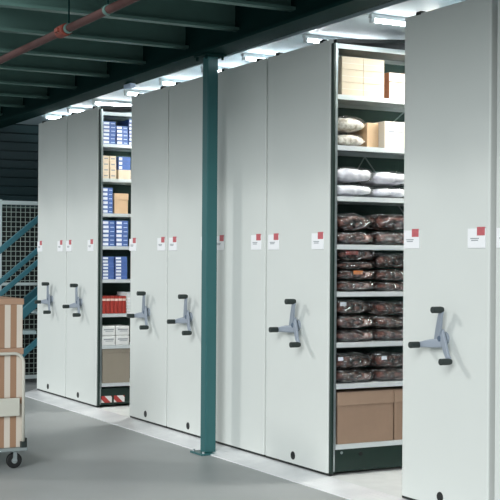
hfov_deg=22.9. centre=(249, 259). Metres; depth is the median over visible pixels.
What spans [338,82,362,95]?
carton
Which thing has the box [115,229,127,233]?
carton
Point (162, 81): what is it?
ceiling light
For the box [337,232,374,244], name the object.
garment
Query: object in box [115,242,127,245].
carton
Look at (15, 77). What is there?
joist
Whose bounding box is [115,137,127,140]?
carton
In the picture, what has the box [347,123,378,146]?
carton
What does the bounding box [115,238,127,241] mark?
carton
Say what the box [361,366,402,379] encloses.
garment
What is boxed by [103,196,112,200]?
carton
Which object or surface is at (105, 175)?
carton
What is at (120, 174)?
carton
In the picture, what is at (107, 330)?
pack
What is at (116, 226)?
carton
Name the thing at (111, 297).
ring binder
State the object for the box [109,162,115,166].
carton
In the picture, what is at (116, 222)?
carton
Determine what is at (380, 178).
garment
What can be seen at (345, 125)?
garment
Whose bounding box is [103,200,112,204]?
carton
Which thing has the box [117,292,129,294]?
paper pad
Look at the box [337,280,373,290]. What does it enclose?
garment
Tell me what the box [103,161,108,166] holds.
carton
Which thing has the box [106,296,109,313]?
ring binder
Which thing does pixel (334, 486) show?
platform
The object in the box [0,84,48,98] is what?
joist
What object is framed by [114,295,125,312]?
ring binder
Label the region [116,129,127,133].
carton
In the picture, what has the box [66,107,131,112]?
ceiling light
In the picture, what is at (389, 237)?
garment
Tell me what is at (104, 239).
carton
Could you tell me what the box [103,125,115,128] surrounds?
carton
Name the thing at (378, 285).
garment
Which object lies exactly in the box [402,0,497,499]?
carriage
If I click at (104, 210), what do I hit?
carton
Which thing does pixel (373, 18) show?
ceiling light
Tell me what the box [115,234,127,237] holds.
carton
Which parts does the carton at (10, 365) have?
lid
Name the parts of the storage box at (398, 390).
lid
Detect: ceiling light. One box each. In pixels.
[44,114,67,118]
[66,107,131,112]
[92,99,131,105]
[123,89,149,95]
[159,78,188,84]
[201,65,229,72]
[241,53,271,60]
[302,34,347,42]
[368,14,404,25]
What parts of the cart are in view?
push frame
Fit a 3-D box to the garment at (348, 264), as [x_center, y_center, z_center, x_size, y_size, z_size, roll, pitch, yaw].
[0.570,0.032,7.322,0.275,0.048,0.278,0,0,-28]
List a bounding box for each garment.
[336,299,371,313]
[336,314,373,328]
[336,328,373,341]
[336,352,372,367]
[336,367,372,381]
[337,168,369,183]
[337,185,370,195]
[337,213,372,230]
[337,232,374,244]
[337,249,374,260]
[337,261,373,268]
[337,269,373,279]
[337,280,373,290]
[338,117,363,132]
[338,135,363,145]
[358,253,403,267]
[360,172,403,185]
[360,188,403,197]
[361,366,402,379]
[362,301,402,314]
[362,351,402,366]
[364,327,402,339]
[365,213,403,230]
[365,269,403,280]
[365,315,402,327]
[366,231,403,244]
[369,281,402,290]
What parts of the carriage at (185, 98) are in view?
arm, arm, arm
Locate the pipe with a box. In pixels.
[0,0,138,63]
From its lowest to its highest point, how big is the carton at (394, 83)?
0.155 m
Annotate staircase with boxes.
[0,215,37,356]
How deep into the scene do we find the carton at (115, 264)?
10.41 m
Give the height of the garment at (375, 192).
0.074 m
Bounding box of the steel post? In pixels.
[190,52,226,455]
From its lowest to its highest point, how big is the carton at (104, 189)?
0.035 m
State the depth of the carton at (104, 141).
10.36 m
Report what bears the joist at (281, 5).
attached to the ceiling
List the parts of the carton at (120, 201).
lid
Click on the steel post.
(210, 60)
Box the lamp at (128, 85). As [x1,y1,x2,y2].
[124,82,135,88]
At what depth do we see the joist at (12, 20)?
8.18 m
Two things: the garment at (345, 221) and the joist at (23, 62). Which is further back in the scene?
the joist at (23, 62)
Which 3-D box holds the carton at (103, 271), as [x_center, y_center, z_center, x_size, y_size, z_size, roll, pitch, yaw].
[-1.251,0.095,10.473,0.102,0.026,0.261,0,0,-28]
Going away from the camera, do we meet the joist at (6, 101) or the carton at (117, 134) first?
the carton at (117, 134)
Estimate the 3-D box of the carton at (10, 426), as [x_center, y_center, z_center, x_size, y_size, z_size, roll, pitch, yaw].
[-1.762,0.988,7.586,0.613,0.301,0.463,0,0,-28]
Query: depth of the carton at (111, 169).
10.37 m
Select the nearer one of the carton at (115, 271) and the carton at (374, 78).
the carton at (374, 78)
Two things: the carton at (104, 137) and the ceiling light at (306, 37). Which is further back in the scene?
the carton at (104, 137)
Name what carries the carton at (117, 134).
on the carton at (116, 138)
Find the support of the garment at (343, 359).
on the garment at (353, 374)
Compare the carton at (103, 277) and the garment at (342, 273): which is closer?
the garment at (342, 273)
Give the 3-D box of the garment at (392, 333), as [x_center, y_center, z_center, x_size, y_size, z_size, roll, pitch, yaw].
[0.821,0.445,7.459,0.273,0.072,0.279,0,0,-28]
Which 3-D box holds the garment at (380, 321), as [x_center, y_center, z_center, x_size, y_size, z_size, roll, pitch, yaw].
[0.821,0.370,7.458,0.270,0.076,0.277,0,0,-28]
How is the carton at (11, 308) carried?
on the carton at (10, 365)
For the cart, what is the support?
on the floor
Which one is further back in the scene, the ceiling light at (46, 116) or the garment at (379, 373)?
the ceiling light at (46, 116)
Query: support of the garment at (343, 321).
on the garment at (347, 334)
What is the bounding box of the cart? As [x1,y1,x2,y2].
[0,352,27,467]
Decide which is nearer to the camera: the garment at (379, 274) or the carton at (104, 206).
the garment at (379, 274)
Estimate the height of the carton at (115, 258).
0.026 m
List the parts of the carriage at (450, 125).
arm, arm, handle, arm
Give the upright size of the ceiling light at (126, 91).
0.048 m
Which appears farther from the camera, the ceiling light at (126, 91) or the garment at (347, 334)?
the ceiling light at (126, 91)
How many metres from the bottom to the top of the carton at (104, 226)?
0.035 m
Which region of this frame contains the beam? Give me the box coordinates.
[0,0,394,128]
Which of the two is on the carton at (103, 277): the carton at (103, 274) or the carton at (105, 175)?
the carton at (103, 274)
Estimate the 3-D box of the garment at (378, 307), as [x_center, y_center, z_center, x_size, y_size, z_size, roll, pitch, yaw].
[0.819,0.289,7.456,0.272,0.086,0.276,0,0,-28]
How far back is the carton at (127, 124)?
10.46 m
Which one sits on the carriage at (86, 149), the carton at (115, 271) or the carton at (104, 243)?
the carton at (104, 243)
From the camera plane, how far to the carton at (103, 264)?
10.35 m
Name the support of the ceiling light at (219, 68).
attached to the ceiling
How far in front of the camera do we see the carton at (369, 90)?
7.24 m
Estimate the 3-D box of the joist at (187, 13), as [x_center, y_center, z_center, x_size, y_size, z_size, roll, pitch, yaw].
[-0.810,-1.550,7.387,1.659,0.206,0.065,0,0,-28]
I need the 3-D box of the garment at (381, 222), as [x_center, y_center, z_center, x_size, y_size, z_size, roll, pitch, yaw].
[0.820,-0.226,7.456,0.275,0.108,0.277,0,0,-28]
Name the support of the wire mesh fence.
on the floor
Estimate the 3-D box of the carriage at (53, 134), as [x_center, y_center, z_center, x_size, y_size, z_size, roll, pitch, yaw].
[-0.860,-0.027,11.846,2.412,2.529,0.774,0,0,-28]
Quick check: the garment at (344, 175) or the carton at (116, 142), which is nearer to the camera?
the garment at (344, 175)
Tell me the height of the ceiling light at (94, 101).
0.048 m
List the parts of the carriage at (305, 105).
arm, arm, arm, handle, panel, frame, shelf, shelf, shelf, shelf, shelf, shelf, shelf, shelf, shelf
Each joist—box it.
[0,0,238,31]
[0,7,188,49]
[0,32,145,64]
[0,52,108,77]
[0,69,76,88]
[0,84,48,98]
[0,96,24,107]
[194,0,295,11]
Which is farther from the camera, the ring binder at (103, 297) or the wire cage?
the wire cage
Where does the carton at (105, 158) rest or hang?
on the carton at (105, 163)
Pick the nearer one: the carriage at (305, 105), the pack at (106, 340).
the carriage at (305, 105)
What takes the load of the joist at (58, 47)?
attached to the ceiling
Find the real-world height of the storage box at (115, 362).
0.285 m
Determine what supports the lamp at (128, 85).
attached to the beam
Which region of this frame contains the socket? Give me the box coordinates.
[20,441,25,447]
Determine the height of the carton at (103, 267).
0.026 m
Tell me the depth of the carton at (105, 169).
10.34 m
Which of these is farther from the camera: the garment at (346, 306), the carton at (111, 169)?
the carton at (111, 169)
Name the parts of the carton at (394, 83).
lid, lid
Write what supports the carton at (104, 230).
on the carton at (105, 235)
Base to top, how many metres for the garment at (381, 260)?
0.094 m
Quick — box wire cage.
[0,199,37,378]
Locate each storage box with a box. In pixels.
[102,348,129,382]
[336,387,393,443]
[380,386,402,439]
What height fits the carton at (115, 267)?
0.026 m
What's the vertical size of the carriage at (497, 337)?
2.529 m
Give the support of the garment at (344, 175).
on the garment at (343, 190)
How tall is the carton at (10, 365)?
0.301 m
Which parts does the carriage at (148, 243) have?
arm, arm, arm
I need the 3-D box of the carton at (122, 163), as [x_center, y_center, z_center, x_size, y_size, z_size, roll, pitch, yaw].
[-1.121,-0.815,10.540,0.109,0.036,0.261,0,0,-28]
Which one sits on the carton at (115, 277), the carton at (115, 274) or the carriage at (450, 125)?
the carton at (115, 274)
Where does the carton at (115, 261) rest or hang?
on the carton at (115, 264)
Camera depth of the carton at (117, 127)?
10.41 m
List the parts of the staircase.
rail, knee rail, handrail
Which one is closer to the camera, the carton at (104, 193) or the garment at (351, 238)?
the garment at (351, 238)
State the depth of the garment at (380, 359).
7.35 m
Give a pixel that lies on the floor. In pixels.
(70, 455)
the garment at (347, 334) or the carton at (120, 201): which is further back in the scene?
the carton at (120, 201)
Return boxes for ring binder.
[102,295,113,313]
[102,296,105,313]
[106,295,117,313]
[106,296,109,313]
[110,295,121,312]
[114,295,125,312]
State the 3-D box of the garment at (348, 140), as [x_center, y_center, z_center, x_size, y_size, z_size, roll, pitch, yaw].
[0.544,-0.703,7.303,0.239,0.082,0.274,0,0,-28]
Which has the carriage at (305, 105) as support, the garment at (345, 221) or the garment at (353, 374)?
the garment at (353, 374)
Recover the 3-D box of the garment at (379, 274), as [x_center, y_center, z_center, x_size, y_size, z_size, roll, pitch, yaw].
[0.817,0.089,7.454,0.274,0.074,0.275,0,0,-28]
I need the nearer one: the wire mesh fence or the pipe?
the pipe
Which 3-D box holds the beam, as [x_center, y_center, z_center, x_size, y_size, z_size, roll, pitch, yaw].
[-0.383,-1.500,8.371,0.186,0.300,12.005,0,0,-27]
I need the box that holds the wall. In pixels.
[0,124,38,208]
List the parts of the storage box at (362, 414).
lid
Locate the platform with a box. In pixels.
[25,388,405,499]
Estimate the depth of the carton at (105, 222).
10.36 m
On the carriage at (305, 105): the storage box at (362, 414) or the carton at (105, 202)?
the storage box at (362, 414)
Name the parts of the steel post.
plate, cap plate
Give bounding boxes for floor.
[0,379,348,499]
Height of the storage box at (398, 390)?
0.300 m
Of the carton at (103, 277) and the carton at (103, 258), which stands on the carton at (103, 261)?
the carton at (103, 258)
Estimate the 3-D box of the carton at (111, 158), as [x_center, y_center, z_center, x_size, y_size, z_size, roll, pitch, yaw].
[-1.214,-0.850,10.491,0.056,0.047,0.261,0,0,-28]
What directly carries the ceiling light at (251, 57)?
attached to the ceiling
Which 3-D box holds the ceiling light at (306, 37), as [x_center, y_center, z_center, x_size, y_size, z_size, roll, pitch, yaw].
[0.862,-1.328,7.709,1.230,0.048,0.032,0,0,-28]
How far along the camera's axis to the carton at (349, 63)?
7.17 m
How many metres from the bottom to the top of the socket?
0.037 m
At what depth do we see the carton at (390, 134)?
7.31 m
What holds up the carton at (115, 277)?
on the carriage at (86, 149)
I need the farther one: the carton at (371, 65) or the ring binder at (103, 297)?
the ring binder at (103, 297)
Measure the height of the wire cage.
1.875 m
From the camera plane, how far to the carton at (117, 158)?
10.42 m
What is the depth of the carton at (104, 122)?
10.35 m
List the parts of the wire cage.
frame post, rail, rail, rail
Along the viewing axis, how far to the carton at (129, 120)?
10.53 m
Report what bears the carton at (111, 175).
on the carriage at (86, 149)
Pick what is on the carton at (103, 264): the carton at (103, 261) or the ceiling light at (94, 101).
the carton at (103, 261)
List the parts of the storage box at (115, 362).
lid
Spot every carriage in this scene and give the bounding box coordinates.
[34,115,67,397]
[62,106,131,406]
[127,86,168,427]
[167,76,202,437]
[216,58,267,456]
[266,39,404,475]
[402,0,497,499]
[494,0,499,499]
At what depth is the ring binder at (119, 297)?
10.41 m
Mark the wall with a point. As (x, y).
(18, 142)
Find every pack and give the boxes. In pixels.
[102,325,114,335]
[102,336,114,344]
[111,324,128,334]
[113,335,128,344]
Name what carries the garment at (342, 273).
on the garment at (342, 285)
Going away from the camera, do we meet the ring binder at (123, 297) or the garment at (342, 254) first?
the garment at (342, 254)
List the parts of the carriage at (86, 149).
arm, arm, arm, panel, frame, hazard plate, shelf, shelf, shelf, shelf, shelf, shelf, shelf, shelf, shelf, hazard plate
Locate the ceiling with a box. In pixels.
[16,0,465,124]
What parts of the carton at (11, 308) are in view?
lid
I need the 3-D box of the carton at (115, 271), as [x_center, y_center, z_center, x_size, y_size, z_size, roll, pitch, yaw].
[-1.146,0.096,10.524,0.106,0.026,0.261,0,0,-28]
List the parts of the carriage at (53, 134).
arm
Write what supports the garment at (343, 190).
on the carriage at (305, 105)
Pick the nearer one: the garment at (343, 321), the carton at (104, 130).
the garment at (343, 321)
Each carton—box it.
[0,296,23,347]
[0,348,23,397]
[0,397,21,447]
[102,257,113,259]
[102,260,113,262]
[102,263,113,265]
[102,266,113,269]
[102,269,113,272]
[102,273,113,275]
[102,276,113,278]
[103,121,115,125]
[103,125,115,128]
[103,129,115,132]
[103,132,115,136]
[103,136,114,140]
[103,140,114,143]
[103,156,108,160]
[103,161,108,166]
[103,167,108,172]
[103,173,108,177]
[103,188,112,191]
[103,192,112,195]
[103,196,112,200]
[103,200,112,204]
[103,205,112,208]
[103,209,112,212]
[103,220,114,224]
[103,225,114,228]
[103,229,114,232]
[103,233,114,237]
[103,238,114,241]
[103,242,114,245]
[109,156,115,161]
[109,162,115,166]
[109,167,115,172]
[109,173,115,178]
[112,193,127,213]
[114,257,126,259]
[114,260,126,262]
[114,263,126,265]
[114,266,126,269]
[114,270,126,272]
[114,273,126,275]
[114,276,126,278]
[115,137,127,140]
[115,141,127,144]
[115,165,129,169]
[115,221,127,224]
[115,225,127,228]
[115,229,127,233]
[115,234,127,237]
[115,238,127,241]
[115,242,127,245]
[116,126,126,129]
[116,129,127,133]
[116,133,127,136]
[116,157,130,160]
[116,161,129,165]
[116,170,130,178]
[117,119,131,125]
[119,123,131,126]
[338,56,362,70]
[338,69,362,83]
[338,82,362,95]
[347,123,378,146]
[363,58,383,72]
[363,71,383,85]
[363,84,383,97]
[377,121,403,148]
[384,72,404,99]
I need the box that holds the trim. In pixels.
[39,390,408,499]
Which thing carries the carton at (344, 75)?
on the carton at (344, 88)
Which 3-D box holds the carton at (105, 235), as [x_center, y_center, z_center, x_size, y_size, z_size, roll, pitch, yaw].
[-1.247,-0.205,10.471,0.109,0.035,0.261,0,0,-28]
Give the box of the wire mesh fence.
[2,208,37,379]
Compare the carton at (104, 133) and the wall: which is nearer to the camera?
the carton at (104, 133)
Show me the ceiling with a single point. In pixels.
(357, 25)
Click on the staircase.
(29, 306)
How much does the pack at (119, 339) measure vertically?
0.080 m
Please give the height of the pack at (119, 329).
0.080 m
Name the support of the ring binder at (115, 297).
on the carriage at (86, 149)
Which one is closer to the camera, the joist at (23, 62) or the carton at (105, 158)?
the joist at (23, 62)
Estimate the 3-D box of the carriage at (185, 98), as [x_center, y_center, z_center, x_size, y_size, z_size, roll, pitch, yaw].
[0.533,-0.018,9.269,2.412,2.529,0.729,0,0,-28]
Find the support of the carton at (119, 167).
on the carton at (120, 174)

